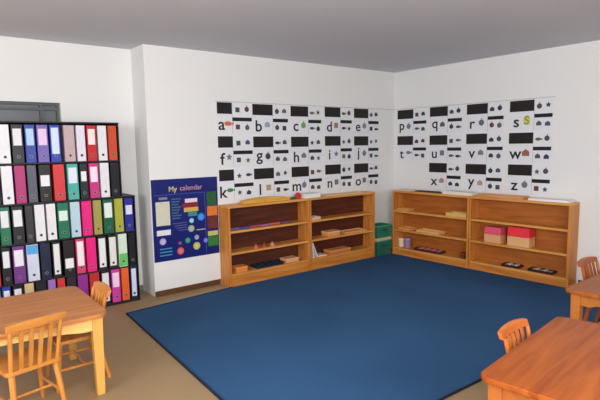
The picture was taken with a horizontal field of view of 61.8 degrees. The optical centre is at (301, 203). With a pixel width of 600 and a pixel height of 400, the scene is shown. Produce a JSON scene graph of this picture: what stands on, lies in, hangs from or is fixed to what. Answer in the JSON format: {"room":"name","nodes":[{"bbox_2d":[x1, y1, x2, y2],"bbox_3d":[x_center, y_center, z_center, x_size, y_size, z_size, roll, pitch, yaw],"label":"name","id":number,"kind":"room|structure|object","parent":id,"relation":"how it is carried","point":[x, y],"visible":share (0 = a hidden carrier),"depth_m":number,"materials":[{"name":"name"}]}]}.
{"room":"classroom","nodes":[
{"label":"classroom","id":0,"kind":"room"},
{"bbox_2d":[0,36,394,296],"bbox_3d":[-2.024,-0.278,4.864,8.300,2.472,0.600,-6,9,-38],"label":"wall","id":1,"kind":"structure","parent":0,"point":[162,100],"depth_m":5.09,"materials":[{"name":"paint"}]},
{"bbox_2d":[0,101,59,121],"bbox_3d":[-2.714,-0.417,4.436,1.095,0.970,0.050,-6,9,-38],"label":"window","id":2,"kind":"structure","parent":1,"relation":"in","point":[9,111],"depth_m":4.58,"materials":[{"name":"paint"}]},
{"bbox_2d":[150,176,219,262],"bbox_3d":[-1.190,0.147,5.181,0.730,0.828,0.008,-6,9,-38],"label":"poster","id":3,"kind":"object","parent":1,"relation":"attached to","point":[184,210],"visible":1,"depth_m":5.16,"materials":[{"name":"paper"}]},
{"bbox_2d":[206,191,215,205],"bbox_3d":[-0.965,-0.060,5.335,0.110,0.145,0.001,-6,9,-38],"label":"picture","id":4,"kind":"object","parent":3,"relation":"on","point":[210,195],"depth_m":5.33,"materials":[{"name":"paper"}]},
{"bbox_2d":[207,216,217,228],"bbox_3d":[-0.957,0.195,5.368,0.120,0.128,0.001,-6,9,-38],"label":"picture","id":5,"kind":"object","parent":3,"relation":"on","point":[212,221],"depth_m":5.37,"materials":[{"name":"paper"}]},
{"bbox_2d":[155,279,220,296],"bbox_3d":[-1.182,0.879,5.263,0.737,0.055,0.012,-6,9,-38],"label":"baseboard","id":6,"kind":"structure","parent":1,"relation":"attached to","point":[218,281],"depth_m":5.24,"materials":[{"name":"paint"}]},
{"bbox_2d":[216,102,251,133],"bbox_3d":[-0.729,-0.929,5.436,0.440,0.340,0.003,-6,9,-38],"label":"chart","id":7,"kind":"object","parent":1,"relation":"attached to","point":[232,117],"visible":1,"depth_m":5.43,"materials":[{"name":"paper"}]},
{"bbox_2d":[217,136,252,167],"bbox_3d":[-0.723,-0.573,5.479,0.440,0.340,0.003,-6,9,-38],"label":"chart","id":8,"kind":"object","parent":1,"relation":"attached to","point":[233,151],"visible":1,"depth_m":5.47,"materials":[{"name":"paper"}]},
{"bbox_2d":[219,168,253,200],"bbox_3d":[-0.718,-0.216,5.521,0.440,0.340,0.003,-6,9,-38],"label":"chart","id":9,"kind":"object","parent":1,"relation":"attached to","point":[234,184],"visible":0.99,"depth_m":5.51,"materials":[{"name":"paper"}]},
{"bbox_2d":[252,104,287,133],"bbox_3d":[-0.358,-0.966,5.727,0.497,0.340,0.003,-6,9,-38],"label":"chart","id":10,"kind":"object","parent":1,"relation":"attached to","point":[266,118],"visible":1,"depth_m":5.72,"materials":[{"name":"paper"}]},
{"bbox_2d":[253,136,288,166],"bbox_3d":[-0.352,-0.610,5.769,0.497,0.340,0.003,-6,9,-38],"label":"chart","id":11,"kind":"object","parent":1,"relation":"attached to","point":[267,150],"visible":1,"depth_m":5.76,"materials":[{"name":"paper"}]},
{"bbox_2d":[254,167,288,197],"bbox_3d":[-0.347,-0.253,5.811,0.497,0.340,0.003,-6,9,-38],"label":"chart","id":12,"kind":"object","parent":1,"relation":"attached to","point":[273,181],"visible":0.97,"depth_m":5.80,"materials":[{"name":"paper"}]},
{"bbox_2d":[290,106,321,134],"bbox_3d":[0.052,-1.007,6.048,0.480,0.340,0.003,-6,9,-38],"label":"chart","id":13,"kind":"object","parent":1,"relation":"attached to","point":[304,120],"visible":1,"depth_m":6.04,"materials":[{"name":"paper"}]},
{"bbox_2d":[291,165,321,194],"bbox_3d":[0.062,-0.294,6.132,0.480,0.340,0.003,-6,9,-38],"label":"chart","id":14,"kind":"object","parent":1,"relation":"attached to","point":[304,179],"visible":0.99,"depth_m":6.12,"materials":[{"name":"paper"}]},
{"bbox_2d":[291,136,321,164],"bbox_3d":[0.057,-0.650,6.090,0.480,0.340,0.003,-6,9,-38],"label":"chart","id":15,"kind":"object","parent":1,"relation":"attached to","point":[305,150],"visible":1,"depth_m":6.08,"materials":[{"name":"paper"}]},
{"bbox_2d":[324,107,351,133],"bbox_3d":[0.464,-1.057,6.369,0.470,0.340,0.003,-6,9,-38],"label":"chart","id":16,"kind":"object","parent":1,"relation":"attached to","point":[337,120],"visible":1,"depth_m":6.36,"materials":[{"name":"paper"}]},
{"bbox_2d":[325,163,351,191],"bbox_3d":[0.474,-0.344,6.453,0.470,0.340,0.003,-6,9,-38],"label":"chart","id":17,"kind":"object","parent":1,"relation":"attached to","point":[337,176],"visible":1,"depth_m":6.45,"materials":[{"name":"paper"}]},
{"bbox_2d":[325,136,351,162],"bbox_3d":[0.469,-0.701,6.411,0.470,0.340,0.003,-6,9,-38],"label":"chart","id":18,"kind":"object","parent":1,"relation":"attached to","point":[338,149],"visible":1,"depth_m":6.41,"materials":[{"name":"paper"}]},
{"bbox_2d":[354,162,378,188],"bbox_3d":[0.870,-0.384,6.763,0.470,0.340,0.003,-6,9,-38],"label":"chart","id":19,"kind":"object","parent":1,"relation":"attached to","point":[366,175],"visible":1,"depth_m":6.76,"materials":[{"name":"paper"}]},
{"bbox_2d":[354,136,378,161],"bbox_3d":[0.865,-0.740,6.721,0.470,0.340,0.003,-6,9,-38],"label":"chart","id":20,"kind":"object","parent":1,"relation":"attached to","point":[366,148],"visible":1,"depth_m":6.72,"materials":[{"name":"paper"}]},
{"bbox_2d":[354,108,378,134],"bbox_3d":[0.859,-1.097,6.679,0.470,0.340,0.003,-6,9,-38],"label":"chart","id":21,"kind":"object","parent":1,"relation":"attached to","point":[366,121],"visible":1,"depth_m":6.68,"materials":[{"name":"paper"}]},
{"bbox_2d":[0,0,599,72],"bbox_3d":[0.172,-1.259,1.923,8.300,0.100,7.750,-6,9,-38],"label":"ceiling","id":22,"kind":"structure","parent":0,"point":[394,36],"depth_m":4.15,"materials":[{"name":"paint"}]},
{"bbox_2d":[0,249,599,399],"bbox_3d":[0.211,1.295,2.224,8.300,0.100,7.750,-6,9,-38],"label":"floor","id":23,"kind":"structure","parent":0,"point":[140,368],"depth_m":3.36,"materials":[{"name":"carpet"}]},
{"bbox_2d":[0,311,66,399],"bbox_3d":[-1.530,0.895,2.800,0.383,0.614,0.310,5,9,38],"label":"wooden chair","id":24,"kind":"object","parent":23,"relation":"on","point":[14,364],"visible":1,"depth_m":2.73,"materials":[{"name":"brown wood"}]},
{"bbox_2d":[0,286,106,395],"bbox_3d":[-1.871,0.925,2.973,1.215,0.519,0.780,-6,9,-38],"label":"wooden table","id":25,"kind":"object","parent":23,"relation":"on","point":[84,314],"visible":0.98,"depth_m":3.04,"materials":[{"name":"brown wood"}]},
{"bbox_2d":[0,193,139,306],"bbox_3d":[-2.190,0.473,4.631,1.252,1.041,0.314,-6,9,-38],"label":"bookcase","id":26,"kind":"object","parent":23,"relation":"on","point":[123,194],"visible":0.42,"depth_m":4.66,"materials":[{"name":"paint"}]},
{"bbox_2d":[0,206,11,245],"bbox_3d":[-2.564,0.175,4.294,0.074,0.318,0.283,-6,9,-38],"label":"ring binder","id":27,"kind":"object","parent":26,"relation":"on","point":[5,231],"visible":0.98,"depth_m":4.19,"materials":[{"name":"paint"}]},
{"bbox_2d":[0,246,12,285],"bbox_3d":[-2.570,0.515,4.326,0.066,0.318,0.283,-6,9,-38],"label":"ring binder","id":28,"kind":"object","parent":26,"relation":"on","point":[5,259],"visible":0.98,"depth_m":4.22,"materials":[{"name":"paint"}]},
{"bbox_2d":[0,165,14,204],"bbox_3d":[-2.536,-0.167,4.280,0.079,0.318,0.283,-6,9,-38],"label":"ring binder","id":29,"kind":"object","parent":26,"relation":"on","point":[6,181],"visible":1,"depth_m":4.17,"materials":[{"name":"paint"}]},
{"bbox_2d":[8,205,24,243],"bbox_3d":[-2.489,0.167,4.353,0.082,0.318,0.283,-6,9,-38],"label":"ring binder","id":30,"kind":"object","parent":26,"relation":"on","point":[15,212],"visible":0.93,"depth_m":4.25,"materials":[{"name":"paint"}]},
{"bbox_2d":[8,165,26,203],"bbox_3d":[-2.461,-0.175,4.339,0.076,0.318,0.283,-6,9,-38],"label":"ring binder","id":31,"kind":"object","parent":26,"relation":"on","point":[18,172],"visible":0.94,"depth_m":4.23,"materials":[{"name":"paint"}]},
{"bbox_2d":[9,245,26,283],"bbox_3d":[-2.496,0.507,4.383,0.086,0.318,0.283,-6,9,-38],"label":"ring binder","id":32,"kind":"object","parent":26,"relation":"on","point":[16,252],"visible":0.91,"depth_m":4.28,"materials":[{"name":"paint"}]},
{"bbox_2d":[21,205,34,242],"bbox_3d":[-2.421,0.160,4.406,0.055,0.318,0.283,-6,9,-38],"label":"ring binder","id":33,"kind":"object","parent":26,"relation":"on","point":[27,209],"visible":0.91,"depth_m":4.30,"materials":[{"name":"paint"}]},
{"bbox_2d":[24,165,37,202],"bbox_3d":[-2.390,-0.183,4.394,0.068,0.318,0.283,-6,9,-38],"label":"ring binder","id":34,"kind":"object","parent":26,"relation":"on","point":[30,170],"visible":0.91,"depth_m":4.29,"materials":[{"name":"paint"}]},
{"bbox_2d":[23,243,39,281],"bbox_3d":[-2.413,0.498,4.449,0.088,0.318,0.283,-6,9,-38],"label":"ring binder","id":35,"kind":"object","parent":26,"relation":"on","point":[30,250],"visible":0.91,"depth_m":4.34,"materials":[{"name":"paint"}]},
{"bbox_2d":[30,204,45,240],"bbox_3d":[-2.356,0.153,4.457,0.074,0.318,0.283,-6,9,-38],"label":"ring binder","id":36,"kind":"object","parent":26,"relation":"on","point":[37,209],"visible":0.89,"depth_m":4.35,"materials":[{"name":"paint"}]},
{"bbox_2d":[32,164,51,201],"bbox_3d":[-2.312,-0.191,4.456,0.088,0.318,0.283,-6,9,-38],"label":"ring binder","id":37,"kind":"object","parent":26,"relation":"on","point":[43,178],"visible":0.94,"depth_m":4.35,"materials":[{"name":"paint"}]},
{"bbox_2d":[37,242,51,278],"bbox_3d":[-2.334,0.489,4.510,0.076,0.318,0.283,-6,9,-38],"label":"ring binder","id":38,"kind":"object","parent":26,"relation":"on","point":[44,247],"visible":0.88,"depth_m":4.40,"materials":[{"name":"paint"}]},
{"bbox_2d":[43,203,56,239],"bbox_3d":[-2.285,0.145,4.513,0.070,0.318,0.283,-6,9,-38],"label":"ring binder","id":39,"kind":"object","parent":26,"relation":"on","point":[49,208],"visible":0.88,"depth_m":4.41,"materials":[{"name":"paint"}]},
{"bbox_2d":[49,241,61,277],"bbox_3d":[-2.264,0.482,4.565,0.067,0.318,0.283,-6,9,-38],"label":"ring binder","id":40,"kind":"object","parent":26,"relation":"on","point":[55,253],"visible":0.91,"depth_m":4.46,"materials":[{"name":"paint"}]},
{"bbox_2d":[47,164,65,200],"bbox_3d":[-2.223,-0.201,4.525,0.088,0.318,0.283,-6,9,-38],"label":"ring binder","id":41,"kind":"object","parent":26,"relation":"on","point":[56,171],"visible":0.92,"depth_m":4.42,"materials":[{"name":"paint"}]},
{"bbox_2d":[0,121,121,195],"bbox_3d":[-2.250,-0.382,4.493,1.134,0.690,0.314,-6,9,-38],"label":"bookcase","id":42,"kind":"object","parent":26,"relation":"on","point":[1,122],"visible":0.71,"depth_m":4.53,"materials":[{"name":"paint"}]},
{"bbox_2d":[0,125,10,163],"bbox_3d":[-2.541,-0.506,4.240,0.079,0.318,0.283,-6,9,-38],"label":"ring binder","id":43,"kind":"object","parent":42,"relation":"on","point":[5,156],"visible":1,"depth_m":4.14,"materials":[{"name":"paint"}]},
{"bbox_2d":[8,125,24,162],"bbox_3d":[-2.464,-0.514,4.301,0.081,0.318,0.283,-6,9,-38],"label":"ring binder","id":44,"kind":"object","parent":42,"relation":"on","point":[15,131],"visible":0.93,"depth_m":4.20,"materials":[{"name":"paint"}]},
{"bbox_2d":[22,125,36,162],"bbox_3d":[-2.389,-0.522,4.359,0.074,0.318,0.283,-6,9,-38],"label":"ring binder","id":45,"kind":"object","parent":42,"relation":"on","point":[28,134],"visible":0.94,"depth_m":4.25,"materials":[{"name":"paint"}]},
{"bbox_2d":[34,125,49,161],"bbox_3d":[-2.313,-0.530,4.418,0.083,0.318,0.283,-6,9,-38],"label":"ring binder","id":46,"kind":"object","parent":42,"relation":"on","point":[40,131],"visible":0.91,"depth_m":4.31,"materials":[{"name":"paint"}]},
{"bbox_2d":[47,125,60,161],"bbox_3d":[-2.236,-0.538,4.479,0.077,0.318,0.283,-6,9,-38],"label":"ring binder","id":47,"kind":"object","parent":42,"relation":"on","point":[52,130],"visible":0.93,"depth_m":4.37,"materials":[{"name":"paint"}]},
{"bbox_2d":[59,125,75,161],"bbox_3d":[-2.145,-0.548,4.550,0.085,0.318,0.283,-6,9,-38],"label":"ring binder","id":48,"kind":"object","parent":42,"relation":"on","point":[67,142],"visible":0.94,"depth_m":4.45,"materials":[{"name":"paint"}]},
{"bbox_2d":[74,125,85,160],"bbox_3d":[-2.070,-0.556,4.609,0.072,0.318,0.283,-6,9,-38],"label":"ring binder","id":49,"kind":"object","parent":42,"relation":"on","point":[79,134],"visible":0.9,"depth_m":4.50,"materials":[{"name":"paint"}]},
{"bbox_2d":[84,125,96,160],"bbox_3d":[-1.997,-0.564,4.666,0.077,0.318,0.283,-6,9,-38],"label":"ring binder","id":50,"kind":"object","parent":42,"relation":"on","point":[90,134],"visible":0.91,"depth_m":4.56,"materials":[{"name":"paint"}]},
{"bbox_2d":[95,126,107,160],"bbox_3d":[-1.923,-0.572,4.724,0.075,0.318,0.283,-6,9,-38],"label":"ring binder","id":51,"kind":"object","parent":42,"relation":"on","point":[101,142],"visible":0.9,"depth_m":4.62,"materials":[{"name":"paint"}]},
{"bbox_2d":[106,126,117,159],"bbox_3d":[-1.851,-0.580,4.781,0.074,0.318,0.283,-6,9,-38],"label":"ring binder","id":52,"kind":"object","parent":42,"relation":"on","point":[110,130],"visible":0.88,"depth_m":4.67,"materials":[{"name":"paint"}]},
{"bbox_2d":[55,202,69,238],"bbox_3d":[-2.209,0.137,4.572,0.088,0.318,0.283,-6,9,-38],"label":"ring binder","id":53,"kind":"object","parent":26,"relation":"on","point":[61,208],"visible":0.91,"depth_m":4.46,"materials":[{"name":"paint"}]},
{"bbox_2d":[59,239,75,275],"bbox_3d":[-2.184,0.473,4.627,0.088,0.318,0.283,-6,9,-38],"label":"ring binder","id":54,"kind":"object","parent":26,"relation":"on","point":[66,246],"visible":0.89,"depth_m":4.52,"materials":[{"name":"paint"}]},
{"bbox_2d":[64,163,78,199],"bbox_3d":[-2.134,-0.210,4.595,0.088,0.318,0.283,-6,9,-38],"label":"ring binder","id":55,"kind":"object","parent":26,"relation":"on","point":[70,170],"visible":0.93,"depth_m":4.49,"materials":[{"name":"paint"}]},
{"bbox_2d":[68,201,80,236],"bbox_3d":[-2.129,0.128,4.635,0.078,0.318,0.283,-6,9,-38],"label":"ring binder","id":56,"kind":"object","parent":26,"relation":"on","point":[73,206],"visible":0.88,"depth_m":4.53,"materials":[{"name":"paint"}]},
{"bbox_2d":[73,238,85,273],"bbox_3d":[-2.107,0.465,4.688,0.072,0.318,0.283,-6,9,-38],"label":"ring binder","id":57,"kind":"object","parent":26,"relation":"on","point":[79,251],"visible":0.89,"depth_m":4.58,"materials":[{"name":"paint"}]},
{"bbox_2d":[73,163,88,198],"bbox_3d":[-2.061,-0.218,4.652,0.063,0.318,0.283,-6,9,-38],"label":"ring binder","id":58,"kind":"object","parent":26,"relation":"on","point":[82,167],"visible":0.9,"depth_m":4.54,"materials":[{"name":"paint"}]},
{"bbox_2d":[76,274,88,295],"bbox_3d":[-2.099,0.796,4.730,0.085,0.318,0.283,-6,9,-38],"label":"ring binder","id":59,"kind":"object","parent":26,"relation":"on","point":[81,280],"visible":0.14,"depth_m":4.62,"materials":[{"name":"paint"}]},
{"bbox_2d":[79,200,92,235],"bbox_3d":[-2.052,0.120,4.695,0.082,0.318,0.283,-6,9,-38],"label":"ring binder","id":60,"kind":"object","parent":26,"relation":"on","point":[85,205],"visible":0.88,"depth_m":4.59,"materials":[{"name":"paint"}]},
{"bbox_2d":[84,236,96,271],"bbox_3d":[-2.032,0.457,4.746,0.082,0.318,0.283,-6,9,-38],"label":"ring binder","id":61,"kind":"object","parent":26,"relation":"on","point":[89,242],"visible":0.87,"depth_m":4.64,"materials":[{"name":"paint"}]},
{"bbox_2d":[87,272,98,299],"bbox_3d":[-2.018,0.788,4.793,0.084,0.318,0.283,-6,9,-38],"label":"ring binder","id":62,"kind":"object","parent":26,"relation":"on","point":[92,277],"visible":0.12,"depth_m":4.67,"materials":[{"name":"paint"}]},
{"bbox_2d":[87,163,99,197],"bbox_3d":[-1.991,-0.226,4.707,0.079,0.318,0.283,-6,9,-38],"label":"ring binder","id":63,"kind":"object","parent":26,"relation":"on","point":[92,168],"visible":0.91,"depth_m":4.60,"materials":[{"name":"paint"}]},
{"bbox_2d":[90,199,102,234],"bbox_3d":[-1.978,0.112,4.753,0.070,0.318,0.283,-6,9,-38],"label":"ring binder","id":64,"kind":"object","parent":26,"relation":"on","point":[95,204],"visible":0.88,"depth_m":4.64,"materials":[{"name":"paint"}]},
{"bbox_2d":[94,235,107,269],"bbox_3d":[-1.956,0.449,4.806,0.077,0.318,0.283,-6,9,-38],"label":"ring binder","id":65,"kind":"object","parent":26,"relation":"on","point":[101,250],"visible":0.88,"depth_m":4.70,"materials":[{"name":"paint"}]},
{"bbox_2d":[98,162,109,196],"bbox_3d":[-1.916,-0.234,4.765,0.076,0.318,0.283,-6,9,-38],"label":"ring binder","id":66,"kind":"object","parent":26,"relation":"on","point":[103,170],"visible":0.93,"depth_m":4.66,"materials":[{"name":"paint"}]},
{"bbox_2d":[99,270,110,303],"bbox_3d":[-1.940,0.779,4.853,0.077,0.318,0.283,-6,9,-38],"label":"ring binder","id":67,"kind":"object","parent":26,"relation":"on","point":[104,276],"visible":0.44,"depth_m":4.74,"materials":[{"name":"paint"}]},
{"bbox_2d":[99,198,113,232],"bbox_3d":[-1.902,0.104,4.812,0.087,0.318,0.283,-6,9,-38],"label":"ring binder","id":68,"kind":"object","parent":26,"relation":"on","point":[106,204],"visible":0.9,"depth_m":4.70,"materials":[{"name":"paint"}]},
{"bbox_2d":[105,234,117,268],"bbox_3d":[-1.880,0.441,4.865,0.078,0.318,0.283,-6,9,-38],"label":"ring binder","id":69,"kind":"object","parent":26,"relation":"on","point":[111,243],"visible":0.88,"depth_m":4.76,"materials":[{"name":"paint"}]},
{"bbox_2d":[104,162,119,196],"bbox_3d":[-1.843,-0.242,4.823,0.074,0.318,0.283,-6,9,-38],"label":"ring binder","id":70,"kind":"object","parent":26,"relation":"on","point":[113,167],"visible":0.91,"depth_m":4.71,"materials":[{"name":"paint"}]},
{"bbox_2d":[109,269,120,302],"bbox_3d":[-1.866,0.771,4.912,0.076,0.318,0.283,-6,9,-38],"label":"ring binder","id":71,"kind":"object","parent":26,"relation":"on","point":[114,274],"visible":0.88,"depth_m":4.80,"materials":[{"name":"paint"}]},
{"bbox_2d":[110,198,123,231],"bbox_3d":[-1.824,0.096,4.873,0.075,0.318,0.283,-6,9,-38],"label":"ring binder","id":72,"kind":"object","parent":26,"relation":"on","point":[117,202],"visible":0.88,"depth_m":4.77,"materials":[{"name":"paint"}]},
{"bbox_2d":[116,233,127,266],"bbox_3d":[-1.805,0.433,4.924,0.077,0.318,0.283,-6,9,-38],"label":"ring binder","id":73,"kind":"object","parent":26,"relation":"on","point":[121,239],"visible":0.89,"depth_m":4.82,"materials":[{"name":"paint"}]},
{"bbox_2d":[119,267,129,300],"bbox_3d":[-1.795,0.764,4.967,0.068,0.318,0.283,-6,9,-38],"label":"ring binder","id":74,"kind":"object","parent":26,"relation":"on","point":[124,275],"visible":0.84,"depth_m":4.86,"materials":[{"name":"paint"}]},
{"bbox_2d":[122,197,133,230],"bbox_3d":[-1.750,0.087,4.932,0.078,0.318,0.283,-6,9,-38],"label":"ring binder","id":75,"kind":"object","parent":26,"relation":"on","point":[127,202],"visible":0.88,"depth_m":4.82,"materials":[{"name":"paint"}]},
{"bbox_2d":[126,232,135,264],"bbox_3d":[-1.736,0.425,4.979,0.064,0.318,0.283,-6,9,-38],"label":"ring binder","id":76,"kind":"object","parent":26,"relation":"on","point":[130,236],"visible":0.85,"depth_m":4.87,"materials":[{"name":"paint"}]},
{"bbox_2d":[128,266,137,298],"bbox_3d":[-1.730,0.757,5.018,0.063,0.318,0.283,-6,9,-38],"label":"ring binder","id":77,"kind":"object","parent":26,"relation":"on","point":[132,271],"visible":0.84,"depth_m":4.91,"materials":[{"name":"paint"}]},
{"bbox_2d":[46,281,111,392],"bbox_3d":[-1.459,0.847,3.286,0.383,0.594,0.310,-6,9,-38],"label":"wooden chair","id":78,"kind":"object","parent":23,"relation":"on","point":[104,291],"visible":0.49,"depth_m":3.26,"materials":[{"name":"brown wood"}]},
{"bbox_2d":[218,198,309,286],"bbox_3d":[-0.399,0.404,5.705,1.100,0.872,0.205,-6,9,-38],"label":"shelf unit","id":79,"kind":"object","parent":23,"relation":"on","point":[292,238],"visible":0.93,"depth_m":5.72,"materials":[{"name":"brown wood"}]},
{"bbox_2d":[239,196,289,203],"bbox_3d":[-0.409,-0.052,5.600,0.640,0.056,0.070,-6,9,-38],"label":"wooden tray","id":80,"kind":"object","parent":79,"relation":"on","point":[267,198],"visible":1,"depth_m":5.55,"materials":[{"name":"brown wood"}]},
{"bbox_2d":[250,259,283,268],"bbox_3d":[-0.399,0.684,5.737,0.360,0.036,0.150,-6,9,-38],"label":"tray","id":81,"kind":"object","parent":79,"relation":"on","point":[275,262],"visible":1,"depth_m":5.70,"materials":[{"name":"paint"}]},
{"bbox_2d":[309,191,374,269],"bbox_3d":[0.471,0.310,6.386,1.108,0.872,0.205,-6,9,-38],"label":"shelf unit","id":82,"kind":"object","parent":23,"relation":"on","point":[348,211],"visible":0.66,"depth_m":6.48,"materials":[{"name":"brown wood"}]},
{"bbox_2d":[323,246,350,254],"bbox_3d":[0.450,0.588,6.382,0.348,0.050,0.148,-6,9,-38],"label":"wooden box","id":83,"kind":"object","parent":82,"relation":"on","point":[335,250],"visible":0.97,"depth_m":6.32,"materials":[{"name":"paint"}]},
{"bbox_2d":[126,254,599,399],"bbox_3d":[0.659,0.955,4.585,3.900,0.022,2.924,-6,9,-38],"label":"carpet","id":84,"kind":"object","parent":23,"relation":"on","point":[388,326],"visible":0.84,"depth_m":4.10,"materials":[{"name":"carpet"}]},
{"bbox_2d":[375,239,391,255],"bbox_3d":[1.047,0.581,6.858,0.308,0.205,0.226,-6,9,-38],"label":"plastic crate","id":85,"kind":"object","parent":23,"relation":"on","point":[382,247],"visible":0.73,"depth_m":6.76,"materials":[{"name":"paint"}]},
{"bbox_2d":[375,236,391,240],"bbox_3d":[1.044,0.462,6.845,0.300,0.034,0.216,-6,9,-38],"label":"wooden board","id":86,"kind":"object","parent":85,"relation":"on","point":[388,237],"visible":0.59,"depth_m":6.75,"materials":[{"name":"brown wood"}]},
{"bbox_2d":[375,222,391,237],"bbox_3d":[1.044,0.360,6.832,0.308,0.165,0.226,-6,9,-38],"label":"plastic crate","id":87,"kind":"object","parent":86,"relation":"on","point":[381,229],"visible":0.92,"depth_m":6.76,"materials":[{"name":"paint"}]},
{"bbox_2d":[392,190,469,267],"bbox_3d":[1.679,0.284,6.450,0.205,0.872,1.150,-7,9,-40],"label":"shelf unit","id":88,"kind":"object","parent":23,"relation":"on","point":[430,210],"visible":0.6,"depth_m":6.49,"materials":[{"name":"brown wood"}]},
{"bbox_2d":[442,190,478,195],"bbox_3d":[1.922,-0.135,6.090,0.166,0.035,0.402,-7,9,-40],"label":"paper stack","id":89,"kind":"object","parent":88,"relation":"on","point":[453,192],"visible":0.98,"depth_m":6.03,"materials":[{"name":"paper"}]},
{"bbox_2d":[498,318,530,352],"bbox_3d":[1.202,0.907,2.496,0.301,0.561,0.383,-7,9,-43],"label":"wooden chair","id":90,"kind":"object","parent":23,"relation":"on","point":[509,327],"visible":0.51,"depth_m":2.58,"materials":[{"name":"brown wood"}]},
{"bbox_2d":[468,195,579,287],"bbox_3d":[2.421,0.376,5.576,0.205,0.872,1.139,-7,9,-40],"label":"shelf unit","id":91,"kind":"object","parent":23,"relation":"on","point":[556,224],"visible":0.89,"depth_m":5.52,"materials":[{"name":"brown wood"}]},
{"bbox_2d":[484,225,505,243],"bbox_3d":[2.228,0.350,5.782,0.138,0.180,0.206,-6,9,-40],"label":"box","id":92,"kind":"object","parent":91,"relation":"on","point":[493,234],"visible":1,"depth_m":5.73,"materials":[{"name":"paint"}]},
{"bbox_2d":[477,193,529,199],"bbox_3d":[2.273,-0.088,5.676,0.160,0.030,0.540,-7,9,-40],"label":"tray","id":93,"kind":"object","parent":91,"relation":"on","point":[506,196],"visible":0.91,"depth_m":5.64,"materials":[{"name":"brown wood"}]},
{"bbox_2d":[507,226,534,247],"bbox_3d":[2.424,0.359,5.548,0.138,0.210,0.256,-6,9,-40],"label":"box","id":94,"kind":"object","parent":91,"relation":"on","point":[518,236],"visible":0.94,"depth_m":5.49,"materials":[{"name":"paint"}]},
{"bbox_2d":[528,197,574,202],"bbox_3d":[2.619,-0.042,5.269,0.157,0.022,0.423,-7,9,-40],"label":"paper stack","id":95,"kind":"object","parent":91,"relation":"on","point":[532,198],"visible":1,"depth_m":5.22,"materials":[{"name":"paper"}]},
{"bbox_2d":[481,317,599,399],"bbox_3d":[1.492,0.974,2.129,1.100,0.519,1.000,6,9,44],"label":"wooden table","id":96,"kind":"object","parent":23,"relation":"on","point":[560,360],"visible":1,"depth_m":2.19,"materials":[{"name":"brown wood"}]},
{"bbox_2d":[565,274,599,320],"bbox_3d":[2.407,0.804,3.454,1.100,0.519,0.700,-6,9,-38],"label":"wooden table","id":97,"kind":"object","parent":23,"relation":"on","point":[586,293],"visible":0.7,"depth_m":3.34,"materials":[{"name":"brown wood"}]},
{"bbox_2d":[577,256,599,323],"bbox_3d":[2.320,0.729,3.800,0.310,0.594,0.383,-6,9,-38],"label":"wooden chair","id":98,"kind":"object","parent":23,"relation":"on","point":[584,262],"visible":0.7,"depth_m":3.89,"materials":[{"name":"brown wood"}]},
{"bbox_2d":[394,40,599,282],"bbox_3d":[3.529,-0.307,4.400,0.150,2.472,7.000,-6,9,-38],"label":"wall","id":99,"kind":"structure","parent":0,"point":[569,73],"depth_m":5.35,"materials":[{"name":"paint"}]},
{"bbox_2d":[397,135,425,160],"bbox_3d":[1.487,-0.759,6.822,0.003,0.340,0.500,-6,9,-38],"label":"chart","id":100,"kind":"object","parent":99,"relation":"attached to","point":[409,148],"visible":1,"depth_m":6.82,"materials":[{"name":"paper"}]},
{"bbox_2d":[397,108,426,134],"bbox_3d":[1.482,-1.110,6.780,0.003,0.340,0.500,-6,9,-38],"label":"chart","id":101,"kind":"object","parent":99,"relation":"attached to","point":[410,121],"visible":1,"depth_m":6.77,"materials":[{"name":"paper"}]},
{"bbox_2d":[429,163,460,189],"bbox_3d":[1.829,-0.358,6.440,0.003,0.340,0.490,-6,9,-38],"label":"chart","id":102,"kind":"object","parent":99,"relation":"attached to","point":[447,176],"visible":1,"depth_m":6.43,"materials":[{"name":"paper"}]},
{"bbox_2d":[429,134,461,161],"bbox_3d":[1.824,-0.711,6.398,0.003,0.340,0.490,-6,9,-38],"label":"chart","id":103,"kind":"object","parent":99,"relation":"attached to","point":[442,148],"visible":1,"depth_m":6.39,"materials":[{"name":"paper"}]},
{"bbox_2d":[429,105,462,133],"bbox_3d":[1.818,-1.071,6.356,0.003,0.340,0.490,-6,9,-38],"label":"chart","id":104,"kind":"object","parent":99,"relation":"attached to","point":[443,119],"visible":1,"depth_m":6.34,"materials":[{"name":"paper"}]},
{"bbox_2d":[465,164,502,193],"bbox_3d":[2.170,-0.310,6.011,0.003,0.340,0.490,-6,9,-38],"label":"chart","id":105,"kind":"object","parent":99,"relation":"attached to","point":[487,178],"visible":0.98,"depth_m":6.00,"materials":[{"name":"paper"}]},
{"bbox_2d":[465,133,503,161],"bbox_3d":[2.165,-0.671,5.968,0.003,0.340,0.490,-6,9,-38],"label":"chart","id":106,"kind":"object","parent":99,"relation":"attached to","point":[480,147],"visible":1,"depth_m":5.96,"materials":[{"name":"paper"}]},
{"bbox_2d":[466,101,504,132],"bbox_3d":[2.159,-1.023,5.927,0.003,0.340,0.490,-6,9,-38],"label":"chart","id":107,"kind":"object","parent":99,"relation":"attached to","point":[481,117],"visible":1,"depth_m":5.92,"materials":[{"name":"paper"}]},
{"bbox_2d":[507,164,550,196],"bbox_3d":[2.514,-0.270,5.576,0.003,0.340,0.490,-6,9,-38],"label":"chart","id":108,"kind":"object","parent":99,"relation":"attached to","point":[523,179],"visible":1,"depth_m":5.57,"materials":[{"name":"paper"}]},
{"bbox_2d":[508,131,551,163],"bbox_3d":[2.509,-0.622,5.535,0.003,0.340,0.490,-6,9,-38],"label":"chart","id":109,"kind":"object","parent":99,"relation":"attached to","point":[523,147],"visible":1,"depth_m":5.53,"materials":[{"name":"paper"}]},
{"bbox_2d":[509,98,553,130],"bbox_3d":[2.503,-0.974,5.493,0.004,0.340,0.490,-6,9,-38],"label":"chart","id":110,"kind":"object","parent":99,"relation":"attached to","point":[531,114],"visible":1,"depth_m":5.48,"materials":[{"name":"paper"}]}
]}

